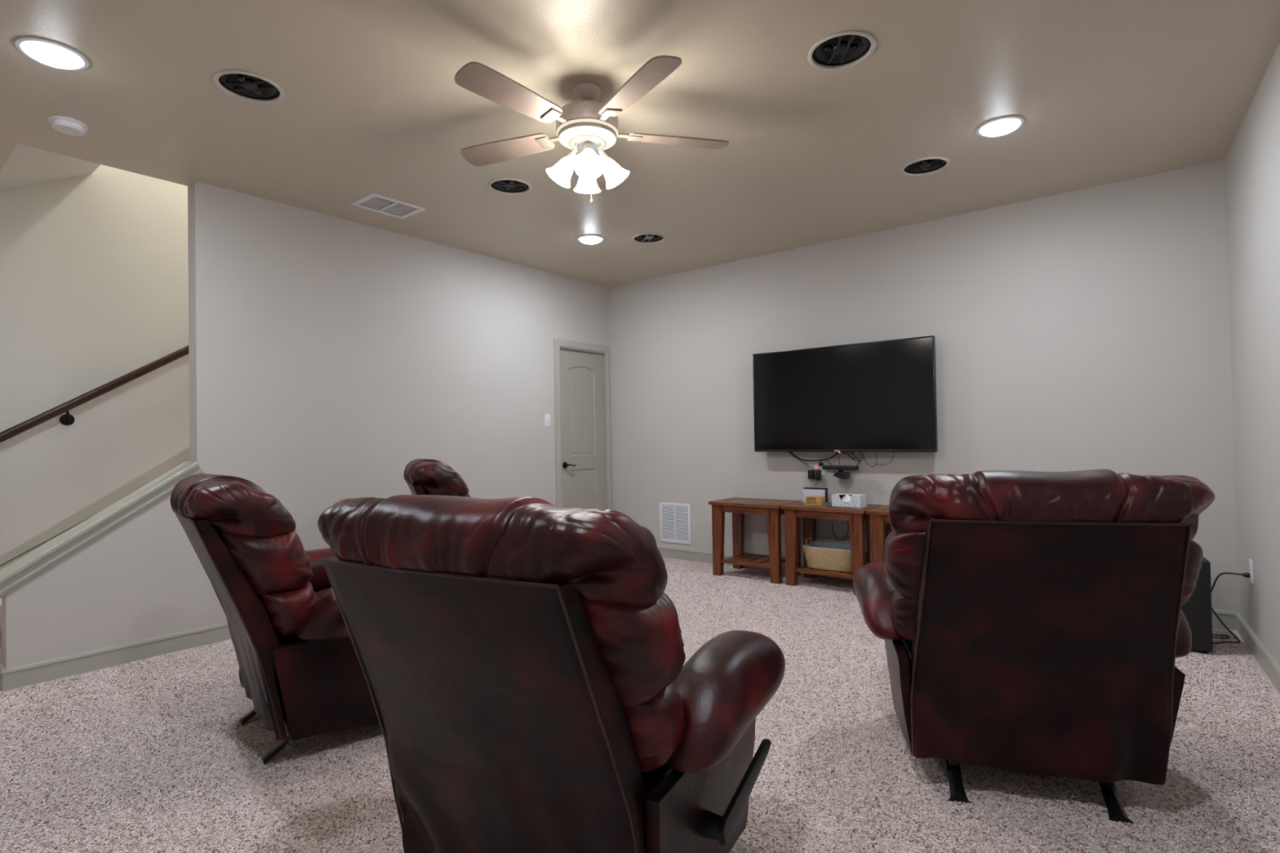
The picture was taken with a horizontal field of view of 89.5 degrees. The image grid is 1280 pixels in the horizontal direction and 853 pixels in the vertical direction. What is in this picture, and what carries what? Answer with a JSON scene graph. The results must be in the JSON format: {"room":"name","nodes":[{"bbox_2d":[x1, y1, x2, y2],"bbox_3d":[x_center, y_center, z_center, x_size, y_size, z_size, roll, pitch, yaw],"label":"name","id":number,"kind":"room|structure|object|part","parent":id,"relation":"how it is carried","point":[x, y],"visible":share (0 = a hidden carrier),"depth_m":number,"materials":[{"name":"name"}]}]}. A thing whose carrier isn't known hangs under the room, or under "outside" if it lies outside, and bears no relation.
{"room":"home theater room","nodes":[
{"label":"home theater room","id":0,"kind":"room"},
{"bbox_2d":[0,143,101,190],"bbox_3d":[-3.462,-2.720,3.850,1.026,2.560,0.505,-2,-1,38],"label":"ceiling","id":1,"kind":"structure","parent":0,"point":[26,165],"depth_m":3.86,"materials":[{"name":"grey paint"}]},
{"bbox_2d":[0,164,189,556],"bbox_3d":[-3.226,-1.337,5.022,0.120,5.300,6.520,-2,-1,38],"label":"wall","id":2,"kind":"structure","parent":0,"point":[94,267],"depth_m":4.31,"materials":[{"name":"grey paint"}]},
{"bbox_2d":[0,345,188,443],"bbox_3d":[-3.058,-0.818,5.037,0.101,2.766,4.279,-2,-1,38],"label":"handrail","id":3,"kind":"object","parent":2,"relation":"attached to","point":[66,419],"visible":0.33,"depth_m":4.22,"materials":[{"name":"brown metal"}]},
{"bbox_2d":[0,446,189,570],"bbox_3d":[-2.911,-0.281,5.270,0.018,3.200,4.900,-2,-1,38],"label":"trim","id":4,"kind":"structure","parent":2,"relation":"attached to","point":[175,460],"depth_m":4.30,"materials":[{"name":"grey paint"}]},
{"bbox_2d":[1,181,608,668],"bbox_3d":[-1.758,-0.083,4.981,0.124,2.740,4.525,-2,-1,38],"label":"wall","id":5,"kind":"structure","parent":0,"point":[329,355],"depth_m":4.37,"materials":[{"name":"paint"}]},
{"bbox_2d":[0,663,6,691],"bbox_3d":[-3.138,1.234,3.174,0.139,0.104,0.019,-2,-1,38],"label":"baseboard","id":6,"kind":"structure","parent":5,"relation":"attached to","point":[2,666],"depth_m":3.14,"materials":[{"name":"grey paint"}]},
{"bbox_2d":[0,461,204,598],"bbox_3d":[-2.912,0.525,3.498,0.186,0.634,0.920,-2,-1,38],"label":"trim","id":7,"kind":"structure","parent":5,"relation":"attached to","point":[20,572],"depth_m":3.41,"materials":[{"name":"grey paint"}]},
{"bbox_2d":[1,622,231,691],"bbox_3d":[-1.933,1.233,4.596,0.019,0.104,3.735,-2,-1,38],"label":"baseboard","id":8,"kind":"structure","parent":5,"relation":"attached to","point":[36,673],"depth_m":3.45,"materials":[{"name":"grey paint"}]},
{"bbox_2d":[544,413,551,426],"bbox_3d":[-0.856,-0.059,6.010,0.016,0.118,0.072,-2,-1,38],"label":"light switch","id":9,"kind":"object","parent":5,"relation":"attached to","point":[547,416],"visible":1,"depth_m":6.01,"materials":[{"name":"white plastic"}]},
{"bbox_2d":[553,338,612,509],"bbox_3d":[-0.593,0.229,6.428,0.145,2.118,0.797,-2,-1,38],"label":"trim","id":10,"kind":"structure","parent":5,"relation":"attached to","point":[558,344],"depth_m":6.31,"materials":[{"name":"grey paint"}]},
{"bbox_2d":[560,348,606,510],"bbox_3d":[-0.554,0.264,6.417,0.094,2.022,0.662,-2,-1,38],"label":"door","id":11,"kind":"structure","parent":5,"relation":"in","point":[582,373],"depth_m":6.43,"materials":[{"name":"beige paint"}]},
{"bbox_3d":[-0.677,0.372,6.225,0.054,0.064,0.142,-2,-1,38],"label":"handle","id":12,"kind":"part","parent":11,"relation":"part of","materials":[{"name":"brown metal"}]},
{"bbox_2d":[557,121,617,151],"bbox_3d":[-0.234,-1.276,2.886,0.264,0.048,0.264,-2,-1,38],"label":"motor housing","id":13,"kind":"object","parent":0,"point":[602,135],"depth_m":2.82,"materials":[{"name":"white metal"}]},
{"bbox_2d":[0,0,1279,287],"bbox_3d":[-0.689,-1.602,2.942,6.450,0.200,6.400,-2,-1,38],"label":"ceiling","id":14,"kind":"structure","parent":0,"point":[1104,91],"depth_m":3.03,"materials":[{"name":"beige paint"}]},
{"bbox_2d":[14,36,89,70],"bbox_3d":[-2.327,-1.464,2.561,0.220,0.029,0.220,-2,-1,38],"label":"recessed light","id":15,"kind":"object","parent":14,"relation":"in","point":[48,52],"visible":1,"depth_m":2.53,"materials":[{"name":"white"}]},
{"bbox_2d":[48,115,88,135],"bbox_3d":[-2.754,-1.444,3.113,0.148,0.038,0.148,-2,-1,38],"label":"smoke detector","id":16,"kind":"object","parent":14,"relation":"attached to","point":[68,126],"visible":1,"depth_m":3.08,"materials":[{"name":"white plastic"}]},
{"bbox_2d":[213,70,284,103],"bbox_3d":[-1.706,-1.510,2.825,0.266,0.067,0.266,-1,-1,4],"label":"ceiling speaker","id":17,"kind":"object","parent":14,"relation":"attached to","point":[249,86],"visible":0.99,"depth_m":2.84,"materials":[{"name":"grey plastic"}]},
{"bbox_2d":[350,192,426,218],"bbox_3d":[-1.672,-1.492,4.292,0.284,0.070,0.380,-2,-1,38],"label":"ceiling vent","id":18,"kind":"object","parent":14,"relation":"in","point":[392,202],"visible":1,"depth_m":4.29,"materials":[{"name":"white plastic"}]},
{"bbox_2d":[488,177,531,195],"bbox_3d":[-0.803,-1.509,3.990,0.266,0.067,0.266,-1,-1,-25],"label":"ceiling speaker","id":19,"kind":"object","parent":14,"relation":"attached to","point":[506,186],"visible":0.94,"depth_m":4.02,"materials":[{"name":"black"}]},
{"bbox_2d":[576,234,604,244],"bbox_3d":[-0.388,-1.461,5.074,0.220,0.029,0.220,-2,-1,38],"label":"recessed light","id":20,"kind":"object","parent":14,"relation":"in","point":[587,238],"visible":1,"depth_m":5.03,"materials":[{"name":"white"}]},
{"bbox_2d":[454,55,728,204],"bbox_3d":[-0.268,-1.256,2.846,1.317,0.509,1.264,-2,-1,38],"label":"ceiling fan","id":21,"kind":"object","parent":14,"relation":"hanging from","point":[588,126],"visible":1,"depth_m":2.80,"materials":[{"name":"beige wood"}]},
{"bbox_3d":[-0.628,-1.306,3.048,0.474,0.036,0.140,-1,-1,22],"label":"blade","id":22,"kind":"part","parent":21,"relation":"part of","materials":[{"name":"brown wood"}]},
{"bbox_3d":[-0.510,-1.315,2.563,0.140,0.036,0.474,-2,-1,40],"label":"blade","id":23,"kind":"part","parent":21,"relation":"part of","materials":[{"name":"brown wood"}]},
{"bbox_3d":[-0.362,-1.136,2.869,0.118,0.136,0.118,-2,-1,38],"label":"lamp shade","id":24,"kind":"part","parent":21,"relation":"part of","materials":[{"name":"white glass"}]},
{"bbox_3d":[-0.247,-1.136,3.015,0.118,0.136,0.118,-2,-1,38],"label":"lamp shade","id":25,"kind":"part","parent":21,"relation":"part of","materials":[{"name":"white glass"}]},
{"bbox_3d":[-0.217,-1.140,2.754,0.118,0.136,0.118,-2,-1,38],"label":"lamp shade","id":26,"kind":"part","parent":21,"relation":"part of","materials":[{"name":"white glass"}]},
{"bbox_3d":[-0.220,-1.096,2.913,0.014,0.189,0.014,-2,-1,38],"label":"pull chain","id":27,"kind":"part","parent":21,"relation":"part of","materials":[{"name":"gold metal"}]},
{"bbox_3d":[-0.203,-1.310,3.311,0.140,0.036,0.474,-1,-1,4],"label":"blade","id":28,"kind":"part","parent":21,"relation":"part of","materials":[{"name":"wood"}]},
{"bbox_3d":[-0.102,-1.140,2.899,0.118,0.136,0.118,-2,-1,38],"label":"lamp shade","id":29,"kind":"part","parent":21,"relation":"part of","materials":[{"name":"white glass"}]},
{"bbox_3d":[-0.012,-1.325,2.525,0.140,0.036,0.474,0,-1,-32],"label":"blade","id":30,"kind":"part","parent":21,"relation":"part of","materials":[{"name":"brown wood"}]},
{"bbox_3d":[0.178,-1.321,2.988,0.474,0.036,0.140,-1,-1,-14],"label":"blade","id":31,"kind":"part","parent":21,"relation":"part of","materials":[{"name":"brown wood"}]},
{"bbox_2d":[631,232,665,244],"bbox_3d":[0.068,-1.508,5.085,0.266,0.067,0.266,-1,-1,-12],"label":"ceiling speaker","id":32,"kind":"object","parent":14,"relation":"attached to","point":[647,237],"visible":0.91,"depth_m":5.11,"materials":[{"name":"grey"}]},
{"bbox_2d":[807,30,875,70],"bbox_3d":[0.820,-1.557,2.634,0.266,0.067,0.266,-1,-1,2],"label":"ceiling speaker","id":33,"kind":"object","parent":14,"relation":"attached to","point":[842,50],"visible":1,"depth_m":2.65,"materials":[{"name":"black plastic"}]},
{"bbox_2d":[900,156,950,176],"bbox_3d":[1.676,-1.555,3.798,0.266,0.067,0.266,-1,-1,27],"label":"ceiling speaker","id":34,"kind":"object","parent":14,"relation":"attached to","point":[930,165],"visible":0.91,"depth_m":3.82,"materials":[{"name":"black plastic"}]},
{"bbox_2d":[975,115,1024,137],"bbox_3d":[1.847,-1.526,3.313,0.220,0.029,0.220,-2,-1,38],"label":"recessed light","id":35,"kind":"object","parent":14,"relation":"in","point":[1001,126],"visible":1,"depth_m":3.28,"materials":[{"name":"white plastic"}]},
{"bbox_2d":[0,557,1279,852],"bbox_3d":[-0.645,1.313,2.906,6.670,0.150,6.640,-2,-1,38],"label":"floor","id":36,"kind":"structure","parent":0,"point":[155,754],"depth_m":2.28,"materials":[{"name":"carpet"}]},
{"bbox_2d":[0,598,1,663],"bbox_3d":[-2.542,-0.050,4.901,1.004,2.700,3.942,-2,-1,38],"label":"stairs","id":37,"kind":"structure","parent":36,"relation":"on","point":[0,598],"depth_m":3.42,"materials":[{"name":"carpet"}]},
{"bbox_2d":[169,473,378,764],"bbox_3d":[-1.375,0.714,2.712,0.950,1.064,1.007,0,-1,-41],"label":"recliner","id":38,"kind":"object","parent":36,"relation":"on","point":[300,667],"visible":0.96,"depth_m":2.31,"materials":[{"name":"red leather"}]},
{"bbox_3d":[-1.611,0.736,2.507,0.288,0.819,0.716,0,-1,-41],"label":"backrest","id":39,"kind":"part","parent":38,"relation":"part of","materials":[{"name":"red leather"}]},
{"bbox_2d":[169,473,296,537],"bbox_3d":[-1.613,0.308,2.518,0.338,0.248,0.828,0,-1,-41],"label":"cushion","id":40,"kind":"object","parent":38,"relation":"on","point":[206,505],"depth_m":2.23,"materials":[{"name":"red leather"}]},
{"bbox_2d":[215,528,313,595],"bbox_3d":[-1.547,0.486,2.569,0.299,0.263,0.856,0,-1,-41],"label":"cushion","id":41,"kind":"object","parent":38,"relation":"on","point":[249,562],"depth_m":2.25,"materials":[{"name":"red leather"}]},
{"bbox_2d":[257,582,319,636],"bbox_3d":[-1.492,0.675,2.611,0.235,0.214,0.810,0,-1,-41],"label":"lumbar cushion","id":42,"kind":"object","parent":38,"relation":"on","point":[283,608],"depth_m":2.30,"materials":[{"name":"red leather"}]},
{"bbox_3d":[-1.235,0.810,2.828,0.527,0.155,0.610,0,-1,-41],"label":"seat","id":43,"kind":"part","parent":38,"relation":"part of","materials":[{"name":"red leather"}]},
{"bbox_3d":[-1.540,0.699,3.100,0.557,0.218,0.206,0,-1,-41],"label":"armrest","id":44,"kind":"part","parent":38,"relation":"part of","materials":[{"name":"red leather"}]},
{"bbox_3d":[-1.016,0.679,2.490,0.557,0.215,0.206,0,-1,-41],"label":"armrest","id":45,"kind":"part","parent":38,"relation":"part of","materials":[{"name":"red leather"}]},
{"bbox_3d":[-1.068,0.967,2.490,0.625,0.425,0.079,0,-1,-41],"label":"panel","id":46,"kind":"part","parent":38,"relation":"part of","materials":[{"name":"red leather"}]},
{"bbox_2d":[404,458,471,497],"bbox_3d":[-1.014,0.730,4.178,0.950,1.064,1.007,-1,-1,-23],"label":"recliner","id":47,"kind":"object","parent":36,"relation":"on","point":[422,476],"visible":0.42,"depth_m":3.72,"materials":[{"name":"red leather"}]},
{"bbox_3d":[-1.301,0.753,4.054,0.288,0.819,0.716,-1,-1,-23],"label":"backrest","id":48,"kind":"part","parent":47,"relation":"part of","materials":[{"name":"red leather"}]},
{"bbox_2d":[424,491,471,497],"bbox_3d":[-1.222,0.503,4.093,0.299,0.263,0.856,-1,-1,-23],"label":"cushion","id":49,"kind":"object","parent":47,"relation":"on","point":[465,494],"depth_m":3.73,"materials":[{"name":"red leather"}]},
{"bbox_2d":[317,494,785,852],"bbox_3d":[-0.204,0.679,1.669,1.007,1.064,0.950,-1,-1,28],"label":"recliner","id":50,"kind":"object","parent":36,"relation":"on","point":[522,660],"visible":1,"depth_m":1.32,"materials":[{"name":"red leather"}]},
{"bbox_3d":[-0.352,0.698,1.393,0.716,0.819,0.288,-1,-1,28],"label":"backrest","id":51,"kind":"part","parent":50,"relation":"part of","materials":[{"name":"brown leather"}]},
{"bbox_2d":[317,494,667,607],"bbox_3d":[-0.356,0.270,1.405,0.828,0.248,0.338,-1,-1,28],"label":"cushion","id":52,"kind":"object","parent":50,"relation":"on","point":[400,550],"depth_m":1.23,"materials":[{"name":"red leather"}]},
{"bbox_2d":[580,592,685,706],"bbox_3d":[-0.314,0.449,1.476,0.856,0.263,0.299,-1,-1,28],"label":"cushion","id":53,"kind":"object","parent":50,"relation":"on","point":[633,653],"depth_m":1.23,"materials":[{"name":"red leather"}]},
{"bbox_2d":[622,683,684,772],"bbox_3d":[-0.278,0.638,1.533,0.810,0.214,0.235,-1,-1,28],"label":"lumbar cushion","id":54,"kind":"object","parent":50,"relation":"on","point":[653,717],"depth_m":1.31,"materials":[{"name":"red leather"}]},
{"bbox_3d":[-0.117,0.775,1.826,0.610,0.155,0.527,-1,-1,28],"label":"seat","id":55,"kind":"part","parent":50,"relation":"part of","materials":[{"name":"red leather"}]},
{"bbox_3d":[0.160,0.931,1.569,0.079,0.425,0.625,-1,-1,28],"label":"panel","id":56,"kind":"part","parent":50,"relation":"part of","materials":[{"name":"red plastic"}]},
{"bbox_3d":[0.210,0.644,1.590,0.206,0.215,0.557,-1,-1,28],"label":"armrest","id":57,"kind":"part","parent":50,"relation":"part of","materials":[{"name":"red leather"}]},
{"bbox_3d":[0.233,0.876,1.567,0.069,0.148,0.274,-2,-1,35],"label":"lever","id":58,"kind":"part","parent":50,"relation":"part of","materials":[{"name":"black plastic"}]},
{"bbox_2d":[708,497,801,583],"bbox_3d":[0.968,0.936,5.411,0.650,0.620,0.425,-2,-1,38],"label":"end table","id":59,"kind":"object","parent":36,"relation":"on","point":[738,506],"visible":0.87,"depth_m":5.37,"materials":[{"name":"brown wood"}]},
{"bbox_3d":[0.664,0.955,5.437,0.096,0.594,0.054,-2,-1,38],"label":"leg","id":60,"kind":"part","parent":59,"relation":"part of","materials":[{"name":"brown wood"}]},
{"bbox_3d":[0.872,0.955,5.700,0.096,0.594,0.054,-2,-1,38],"label":"leg","id":61,"kind":"part","parent":59,"relation":"part of","materials":[{"name":"brown wood"}]},
{"bbox_3d":[0.864,1.121,5.273,0.470,0.030,0.024,-2,-1,38],"label":"shelf rail","id":62,"kind":"part","parent":59,"relation":"part of","materials":[{"name":"brown wood"}]},
{"bbox_3d":[1.078,1.121,5.544,0.470,0.030,0.024,-2,-1,38],"label":"shelf rail","id":63,"kind":"part","parent":59,"relation":"part of","materials":[{"name":"brown wood"}]},
{"bbox_3d":[1.064,0.943,5.121,0.096,0.594,0.054,-2,-1,38],"label":"leg","id":64,"kind":"part","parent":59,"relation":"part of","materials":[{"name":"brown wood"}]},
{"bbox_3d":[1.272,0.943,5.384,0.096,0.594,0.054,-2,-1,38],"label":"leg","id":65,"kind":"part","parent":59,"relation":"part of","materials":[{"name":"brown wood"}]},
{"bbox_2d":[780,501,882,595],"bbox_3d":[1.489,0.921,5.000,0.650,0.620,0.425,-2,-1,38],"label":"end table","id":66,"kind":"object","parent":36,"relation":"on","point":[856,517],"visible":0.58,"depth_m":4.95,"materials":[{"name":"brown wood"}]},
{"bbox_3d":[1.185,0.940,5.026,0.096,0.594,0.054,-2,-1,38],"label":"leg","id":67,"kind":"part","parent":66,"relation":"part of","materials":[{"name":"brown wood"}]},
{"bbox_3d":[1.393,0.940,5.289,0.096,0.594,0.054,-2,-1,38],"label":"leg","id":68,"kind":"part","parent":66,"relation":"part of","materials":[{"name":"brown wood"}]},
{"bbox_2d":[804,496,825,506],"bbox_3d":[1.366,0.580,5.039,0.130,0.066,0.080,-2,-1,33],"label":"holder","id":69,"kind":"object","parent":66,"relation":"on","point":[820,500],"visible":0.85,"depth_m":5.00,"materials":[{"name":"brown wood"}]},
{"bbox_2d":[803,487,827,503],"bbox_3d":[1.406,0.553,5.173,0.190,0.124,0.056,-2,-1,38],"label":"dock","id":70,"kind":"object","parent":66,"relation":"on","point":[807,491],"visible":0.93,"depth_m":5.15,"materials":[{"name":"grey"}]},
{"bbox_3d":[1.385,1.106,4.862,0.470,0.030,0.024,-2,-1,38],"label":"shelf rail","id":71,"kind":"part","parent":66,"relation":"part of","materials":[{"name":"brown wood"}]},
{"bbox_2d":[802,537,852,572],"bbox_3d":[1.495,0.984,4.994,0.416,0.212,0.275,-2,-1,38],"label":"wicker basket","id":72,"kind":"object","parent":66,"relation":"on","point":[830,556],"visible":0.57,"depth_m":4.92,"materials":[{"name":"beige wicker"}]},
{"bbox_3d":[1.337,0.917,5.118,0.017,0.068,0.104,-2,-1,38],"label":"handle","id":73,"kind":"part","parent":72,"relation":"part of","materials":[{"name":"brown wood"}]},
{"bbox_2d":[831,493,866,507],"bbox_3d":[1.591,0.561,4.918,0.224,0.092,0.116,-2,-1,42],"label":"tissue box","id":74,"kind":"object","parent":66,"relation":"on","point":[839,500],"visible":1,"depth_m":4.88,"materials":[{"name":"white cardboard"}]},
{"bbox_3d":[1.585,0.928,4.710,0.096,0.594,0.054,-2,-1,38],"label":"leg","id":75,"kind":"part","parent":66,"relation":"part of","materials":[{"name":"brown wood"}]},
{"bbox_3d":[1.793,0.928,4.973,0.096,0.594,0.054,-2,-1,38],"label":"leg","id":76,"kind":"part","parent":66,"relation":"part of","materials":[{"name":"brown wood"}]},
{"bbox_2d":[865,505,892,563],"bbox_3d":[2.008,0.906,4.589,0.650,0.620,0.425,-2,-1,38],"label":"end table","id":77,"kind":"object","parent":36,"relation":"on","point":[880,526],"visible":0.17,"depth_m":4.60,"materials":[{"name":"brown wood"}]},
{"bbox_3d":[1.704,0.924,4.616,0.096,0.594,0.054,-2,-1,38],"label":"leg","id":78,"kind":"part","parent":77,"relation":"part of","materials":[{"name":"brown wood"}]},
{"bbox_3d":[1.912,0.924,4.879,0.096,0.594,0.054,-2,-1,38],"label":"leg","id":79,"kind":"part","parent":77,"relation":"part of","materials":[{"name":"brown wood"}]},
{"bbox_2d":[853,469,1214,823],"bbox_3d":[1.279,0.661,2.220,1.007,1.064,0.950,-1,-1,16],"label":"recliner","id":80,"kind":"object","parent":36,"relation":"on","point":[1028,622],"visible":1,"depth_m":1.91,"materials":[{"name":"red leather"}]},
{"bbox_3d":[0.925,0.646,2.451,0.206,0.218,0.557,-1,-1,16],"label":"armrest","id":81,"kind":"part","parent":80,"relation":"part of","materials":[{"name":"red leather"}]},
{"bbox_3d":[0.959,0.930,2.397,0.080,0.425,0.625,-1,-1,16],"label":"panel","id":82,"kind":"part","parent":80,"relation":"part of","materials":[{"name":"brown leather"}]},
{"bbox_2d":[890,590,1180,642],"bbox_3d":[1.237,0.619,2.072,0.810,0.214,0.235,-1,-1,16],"label":"lumbar cushion","id":83,"kind":"object","parent":80,"relation":"on","point":[904,603],"depth_m":2.12,"materials":[{"name":"red leather"}]},
{"bbox_2d":[884,530,1203,605],"bbox_3d":[1.216,0.429,2.009,0.856,0.263,0.299,-1,-1,16],"label":"cushion","id":84,"kind":"object","parent":80,"relation":"on","point":[915,584],"depth_m":1.90,"materials":[{"name":"red leather"}]},
{"bbox_3d":[1.196,0.678,1.918,0.716,0.819,0.288,-1,-1,16],"label":"backrest","id":85,"kind":"part","parent":80,"relation":"part of","materials":[{"name":"red leather"}]},
{"bbox_2d":[888,469,1214,539],"bbox_3d":[1.190,0.250,1.931,0.828,0.248,0.338,-1,-1,16],"label":"cushion","id":86,"kind":"object","parent":80,"relation":"on","point":[1091,504],"depth_m":1.80,"materials":[{"name":"red leather"}]},
{"bbox_3d":[1.656,0.914,2.203,0.079,0.425,0.625,-1,-1,16],"label":"panel","id":87,"kind":"part","parent":80,"relation":"part of","materials":[{"name":"leather"}]},
{"bbox_3d":[1.700,0.627,2.236,0.206,0.215,0.557,-1,-1,16],"label":"armrest","id":88,"kind":"part","parent":80,"relation":"part of","materials":[{"name":"red leather"}]},
{"bbox_2d":[1180,556,1250,653],"bbox_3d":[3.028,0.940,3.529,0.446,0.485,0.442,-2,-1,31],"label":"subwoofer","id":89,"kind":"object","parent":36,"relation":"on","point":[1197,609],"visible":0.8,"depth_m":3.35,"materials":[{"name":"grey plastic"}]},
{"bbox_2d":[1180,561,1213,652],"bbox_3d":[2.836,0.934,3.393,0.256,0.460,0.011,-2,-1,31],"label":"grille","id":90,"kind":"object","parent":89,"relation":"attached to","point":[1197,611],"depth_m":3.34,"materials":[{"name":"black fabric"}]},
{"bbox_3d":[3.223,1.168,3.613,0.148,0.022,0.062,-1,-1,10],"label":"coiled cord","id":91,"kind":"part","parent":89,"relation":"part of","materials":[{"name":"black rubber"}]},
{"bbox_3d":[3.126,0.978,3.498,0.244,0.402,0.142,-2,-1,31],"label":"power cord","id":92,"kind":"part","parent":89,"relation":"part of","materials":[{"name":"black rubber"}]},
{"bbox_2d":[608,159,1238,612],"bbox_3d":[1.760,-0.142,5.161,5.424,2.740,0.120,-2,-1,38],"label":"wall","id":93,"kind":"structure","parent":0,"point":[1088,328],"depth_m":4.57,"materials":[{"name":"paint"}]},
{"bbox_2d":[659,502,691,544],"bbox_3d":[0.337,0.928,6.202,0.358,0.378,0.010,-2,-1,38],"label":"air vent","id":94,"kind":"object","parent":93,"relation":"in","point":[674,518],"visible":1,"depth_m":6.20,"materials":[{"name":"white metal"}]},
{"bbox_2d":[808,460,824,475],"bbox_3d":[1.455,0.340,5.319,0.135,0.125,0.010,-2,-1,38],"label":"wall outlet","id":95,"kind":"object","parent":93,"relation":"attached to","point":[814,464],"visible":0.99,"depth_m":5.32,"materials":[{"name":"white plastic"}]},
{"bbox_2d":[808,469,814,479],"bbox_3d":[1.413,0.395,5.325,0.048,0.075,0.038,-2,-1,38],"label":"power adapter","id":96,"kind":"object","parent":95,"relation":"attached to","point":[811,473],"visible":1,"depth_m":5.31,"materials":[{"name":"black plastic"}]},
{"bbox_2d":[815,469,821,480],"bbox_3d":[1.460,0.397,5.288,0.038,0.085,0.038,-2,-1,38],"label":"power adapter","id":97,"kind":"object","parent":95,"relation":"attached to","point":[818,472],"visible":1,"depth_m":5.27,"materials":[{"name":"black plastic"}]},
{"bbox_2d":[822,465,858,479],"bbox_3d":[1.603,0.361,5.121,0.276,0.105,0.137,-2,-1,38],"label":"bar","id":98,"kind":"object","parent":93,"relation":"attached to","point":[840,474],"visible":1,"depth_m":5.07,"materials":[{"name":"black plastic"}]},
{"bbox_2d":[831,520,848,540],"bbox_3d":[1.602,0.773,5.183,0.147,0.286,0.006,-2,-1,38],"label":"cable","id":99,"kind":"object","parent":93,"relation":"attached to","point":[846,521],"visible":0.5,"depth_m":5.17,"materials":[{"name":"black rubber"}]},
{"bbox_2d":[752,335,937,453],"bbox_3d":[1.586,-0.211,5.141,1.460,0.856,0.124,-2,-1,38],"label":"television","id":100,"kind":"object","parent":93,"relation":"attached to","point":[875,396],"visible":1,"depth_m":5.04,"materials":[{"name":"black plastic"}]},
{"bbox_2d":[788,452,813,470],"bbox_3d":[1.332,0.281,5.374,0.228,0.169,0.019,-2,-1,31],"label":"cable","id":101,"kind":"object","parent":100,"relation":"attached to","point":[788,452],"visible":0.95,"depth_m":5.37,"materials":[{"name":"black rubber"}]},
{"bbox_2d":[790,452,838,461],"bbox_3d":[1.424,0.239,5.283,0.448,0.095,0.027,-2,-1,38],"label":"cable","id":102,"kind":"object","parent":100,"relation":"hanging from","point":[837,453],"visible":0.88,"depth_m":5.27,"materials":[{"name":"black rubber"}]},
{"bbox_2d":[657,545,1236,630],"bbox_3d":[1.585,1.180,5.210,4.780,0.104,0.019,-2,-1,38],"label":"baseboard","id":103,"kind":"structure","parent":93,"relation":"attached to","point":[1228,618],"depth_m":5.84,"materials":[{"name":"grey paint"}]},
{"bbox_2d":[1224,41,1279,666],"bbox_3d":[1.633,-0.199,1.108,0.120,2.740,6.414,-2,-1,35],"label":"wall","id":104,"kind":"structure","parent":0,"point":[1252,160],"depth_m":3.15,"materials":[{"name":"paint"}]},
{"bbox_2d":[1248,558,1253,584],"bbox_3d":[3.195,0.757,3.377,0.009,0.120,0.074,-2,-1,35],"label":"wall outlet","id":105,"kind":"object","parent":104,"relation":"attached to","point":[1251,562],"visible":1,"depth_m":3.36,"materials":[{"name":"white plastic"}]},
{"bbox_2d":[1235,612,1279,693],"bbox_3d":[1.601,1.120,1.131,0.019,0.104,6.408,-2,-1,35],"label":"baseboard","id":106,"kind":"structure","parent":104,"relation":"attached to","point":[1271,668],"depth_m":3.19,"materials":[{"name":"grey paint"}]}
]}

